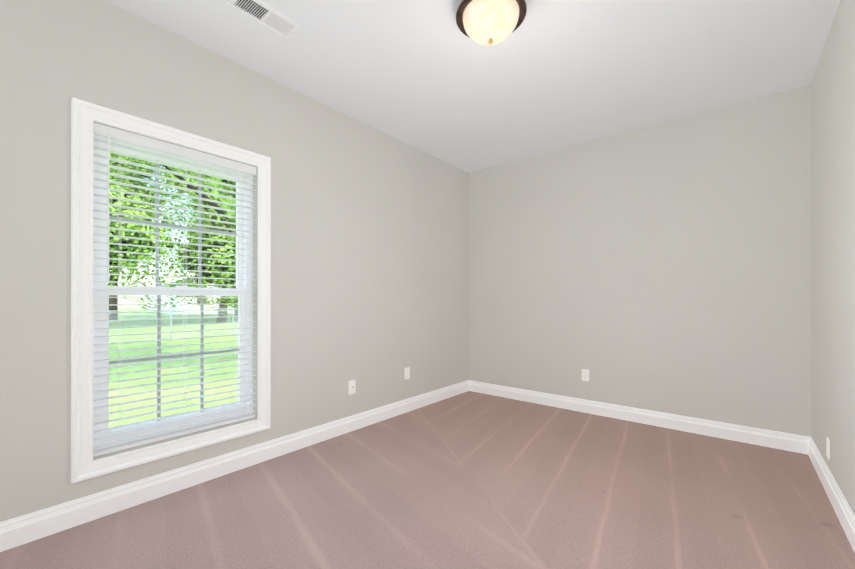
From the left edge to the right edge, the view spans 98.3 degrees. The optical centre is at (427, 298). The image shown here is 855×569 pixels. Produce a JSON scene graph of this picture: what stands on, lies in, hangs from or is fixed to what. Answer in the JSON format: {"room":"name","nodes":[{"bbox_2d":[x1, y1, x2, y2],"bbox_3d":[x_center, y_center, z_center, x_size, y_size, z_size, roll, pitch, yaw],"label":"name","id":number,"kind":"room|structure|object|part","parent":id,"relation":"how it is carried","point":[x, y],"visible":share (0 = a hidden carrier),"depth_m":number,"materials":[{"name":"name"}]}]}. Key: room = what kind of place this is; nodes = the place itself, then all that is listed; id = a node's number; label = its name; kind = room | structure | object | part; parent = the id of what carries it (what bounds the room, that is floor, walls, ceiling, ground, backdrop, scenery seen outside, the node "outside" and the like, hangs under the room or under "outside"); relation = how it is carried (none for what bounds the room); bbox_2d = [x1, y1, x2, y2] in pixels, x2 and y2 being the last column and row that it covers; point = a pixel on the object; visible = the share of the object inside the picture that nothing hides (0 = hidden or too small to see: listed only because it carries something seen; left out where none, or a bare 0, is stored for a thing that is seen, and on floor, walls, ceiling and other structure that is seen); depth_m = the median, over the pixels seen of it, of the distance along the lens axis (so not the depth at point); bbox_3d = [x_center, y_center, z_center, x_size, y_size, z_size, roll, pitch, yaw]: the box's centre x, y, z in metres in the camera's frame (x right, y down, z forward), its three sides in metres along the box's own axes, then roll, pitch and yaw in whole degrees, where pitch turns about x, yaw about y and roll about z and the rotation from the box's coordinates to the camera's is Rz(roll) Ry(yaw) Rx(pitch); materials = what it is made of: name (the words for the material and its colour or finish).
{"room":"empty bedroom","nodes":[
{"label":"empty bedroom","id":0,"kind":"room"},
{"bbox_2d":[0,0,468,521],"bbox_3d":[-1.022,-0.216,2.890,0.180,2.700,4.940,0,0,40],"label":"wall","id":1,"kind":"structure","parent":0,"point":[370,260],"depth_m":2.57,"materials":[{"name":"paint"}]},
{"bbox_2d":[71,97,270,483],"bbox_3d":[-1.505,-0.042,2.280,0.198,1.914,1.019,0,0,40],"label":"window","id":2,"kind":"structure","parent":1,"relation":"in","point":[85,115],"depth_m":2.09,"materials":[{"name":"white wood"}]},
{"bbox_3d":[-1.547,-0.055,2.315,0.036,1.568,0.699,0,0,40],"label":"glass","id":3,"kind":"part","parent":2,"relation":"part of","materials":[{"name":"clear glass"}]},
{"bbox_3d":[-1.542,-0.042,2.311,0.102,1.750,0.855,0,0,40],"label":"frame","id":4,"kind":"part","parent":2,"relation":"part of","materials":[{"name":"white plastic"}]},
{"bbox_2d":[93,123,255,456],"bbox_3d":[-1.476,-0.047,2.256,0.068,1.734,0.847,0,0,40],"label":"window blind","id":5,"kind":"object","parent":2,"relation":"attached to","point":[107,132],"visible":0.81,"depth_m":2.19,"materials":[{"name":"white plastic"}]},
{"bbox_2d":[0,380,467,551],"bbox_3d":[-0.946,1.070,2.825,0.018,0.127,4.580,0,0,40],"label":"baseboard","id":6,"kind":"structure","parent":1,"relation":"attached to","point":[25,529],"depth_m":2.20,"materials":[{"name":"white wood"}]},
{"bbox_2d":[349,380,354,394],"bbox_3d":[-0.645,0.762,3.189,0.018,0.115,0.070,0,0,40],"label":"outlet","id":7,"kind":"object","parent":1,"relation":"attached to","point":[352,387],"visible":1,"depth_m":3.18,"materials":[{"name":"white plastic"}]},
{"bbox_2d":[405,367,409,379],"bbox_3d":[-0.204,0.750,3.727,0.007,0.115,0.070,0,0,40],"label":"electrical outlet","id":8,"kind":"object","parent":1,"relation":"attached to","point":[407,373],"visible":1,"depth_m":3.73,"materials":[{"name":"white plastic"}]},
{"bbox_2d":[0,391,854,568],"bbox_3d":[0.189,1.208,1.882,3.330,0.150,4.940,0,0,40],"label":"floor","id":9,"kind":"structure","parent":0,"point":[470,480],"depth_m":2.01,"materials":[{"name":"carpet"}]},
{"bbox_2d":[105,0,839,172],"bbox_3d":[0.189,-1.643,1.885,3.330,0.150,4.940,0,0,40],"label":"ceiling","id":10,"kind":"structure","parent":0,"point":[432,79],"depth_m":2.43,"materials":[{"name":"paint"}]},
{"bbox_2d":[227,0,300,38],"bbox_3d":[-0.895,-1.562,2.044,0.155,0.010,0.345,0,0,40],"label":"ceiling vent","id":11,"kind":"object","parent":10,"relation":"in","point":[264,14],"visible":1,"depth_m":2.04,"materials":[{"name":"white metal"}]},
{"bbox_2d":[456,0,526,45],"bbox_3d":[0.335,-1.458,1.958,0.368,0.219,0.368,0,0,40],"label":"ceiling light","id":12,"kind":"object","parent":10,"relation":"attached to","point":[487,22],"visible":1,"depth_m":1.89,"materials":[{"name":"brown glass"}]},
{"bbox_2d":[469,84,810,436],"bbox_3d":[1.710,-0.215,3.713,2.970,2.700,0.180,0,0,40],"label":"wall","id":13,"kind":"structure","parent":0,"point":[664,267],"depth_m":3.29,"materials":[{"name":"paint"}]},
{"bbox_2d":[582,369,588,380],"bbox_3d":[1.578,0.762,3.700,0.070,0.115,0.007,0,0,40],"label":"electrical outlet","id":14,"kind":"object","parent":13,"relation":"attached to","point":[585,374],"visible":1,"depth_m":3.70,"materials":[{"name":"white plastic"}]},
{"bbox_2d":[468,380,803,453],"bbox_3d":[1.647,1.071,3.636,2.910,0.127,0.018,0,0,40],"label":"baseboard","id":15,"kind":"structure","parent":13,"relation":"attached to","point":[756,436],"depth_m":3.30,"materials":[{"name":"white wood"}]},
{"bbox_2d":[811,0,854,514],"bbox_3d":[1.400,-0.219,0.876,0.180,2.700,4.940,0,0,40],"label":"wall","id":16,"kind":"structure","parent":0,"point":[833,250],"depth_m":2.04,"materials":[{"name":"paint"}]},
{"bbox_2d":[826,437,829,459],"bbox_3d":[2.376,0.888,2.196,0.007,0.115,0.070,0,0,40],"label":"electrical outlet","id":17,"kind":"object","parent":16,"relation":"attached to","point":[828,448],"visible":1,"depth_m":2.18,"materials":[{"name":"white plastic"}]},
{"bbox_2d":[804,436,854,552],"bbox_3d":[1.324,1.068,0.938,0.018,0.127,4.580,0,0,40],"label":"baseboard","id":18,"kind":"structure","parent":16,"relation":"attached to","point":[842,509],"depth_m":2.02,"materials":[{"name":"white wood"}]},
{"label":"outside","id":19,"kind":"structure","parent":0,"visible":0},
{"bbox_2d":[109,308,237,426],"bbox_3d":[-32.603,1.714,30.458,96.000,0.001,105.000,0,0,40],"label":"lawn","id":20,"kind":"structure","parent":19,"point":[154,372],"depth_m":9.25,"materials":[{"name":"green plant"}]},
{"bbox_2d":[107,153,178,286],"bbox_3d":[-18.921,-5.245,19.510,11.791,13.947,9.618,0,0,40],"label":"tree","id":21,"kind":"object","parent":20,"relation":"on","point":[125,226],"depth_m":19.51,"materials":[{"name":"green plant"}]},
{"bbox_2d":[109,153,196,319],"bbox_3d":[-23.527,-6.459,29.785,12.948,16.338,10.733,0,0,40],"label":"tree","id":22,"kind":"object","parent":20,"relation":"on","point":[135,190],"depth_m":28.85,"materials":[{"name":"green plant"}]},
{"bbox_2d":[109,307,237,342],"bbox_3d":[-8.070,1.035,17.734,0.072,1.330,36.072,0,0,40],"label":"fence","id":23,"kind":"object","parent":20,"relation":"on","point":[180,314],"depth_m":14.95,"materials":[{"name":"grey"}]},
{"bbox_2d":[109,169,237,322],"bbox_3d":[-15.364,-4.289,26.669,11.566,12.170,12.026,0,0,40],"label":"tree","id":24,"kind":"object","parent":20,"relation":"on","point":[223,303],"depth_m":25.39,"materials":[{"name":"green plant"}]},
{"bbox_2d":[147,278,233,313],"bbox_3d":[-28.785,-0.963,50.695,12.600,5.400,13.600,0,0,40],"label":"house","id":25,"kind":"structure","parent":20,"relation":"on","point":[168,307],"depth_m":44.05,"materials":[{"name":"white"}]},
{"bbox_2d":[159,164,237,315],"bbox_3d":[-19.064,-6.203,37.189,11.359,15.972,12.842,0,0,40],"label":"tree","id":26,"kind":"object","parent":20,"relation":"on","point":[235,313],"depth_m":34.24,"materials":[{"name":"green plant"}]},
{"bbox_2d":[162,165,235,231],"bbox_3d":[-4.103,-3.766,10.283,10.856,10.914,7.145,0,0,40],"label":"tree","id":27,"kind":"object","parent":20,"relation":"on","point":[221,199],"depth_m":9.54,"materials":[{"name":"green plant"}]}
]}

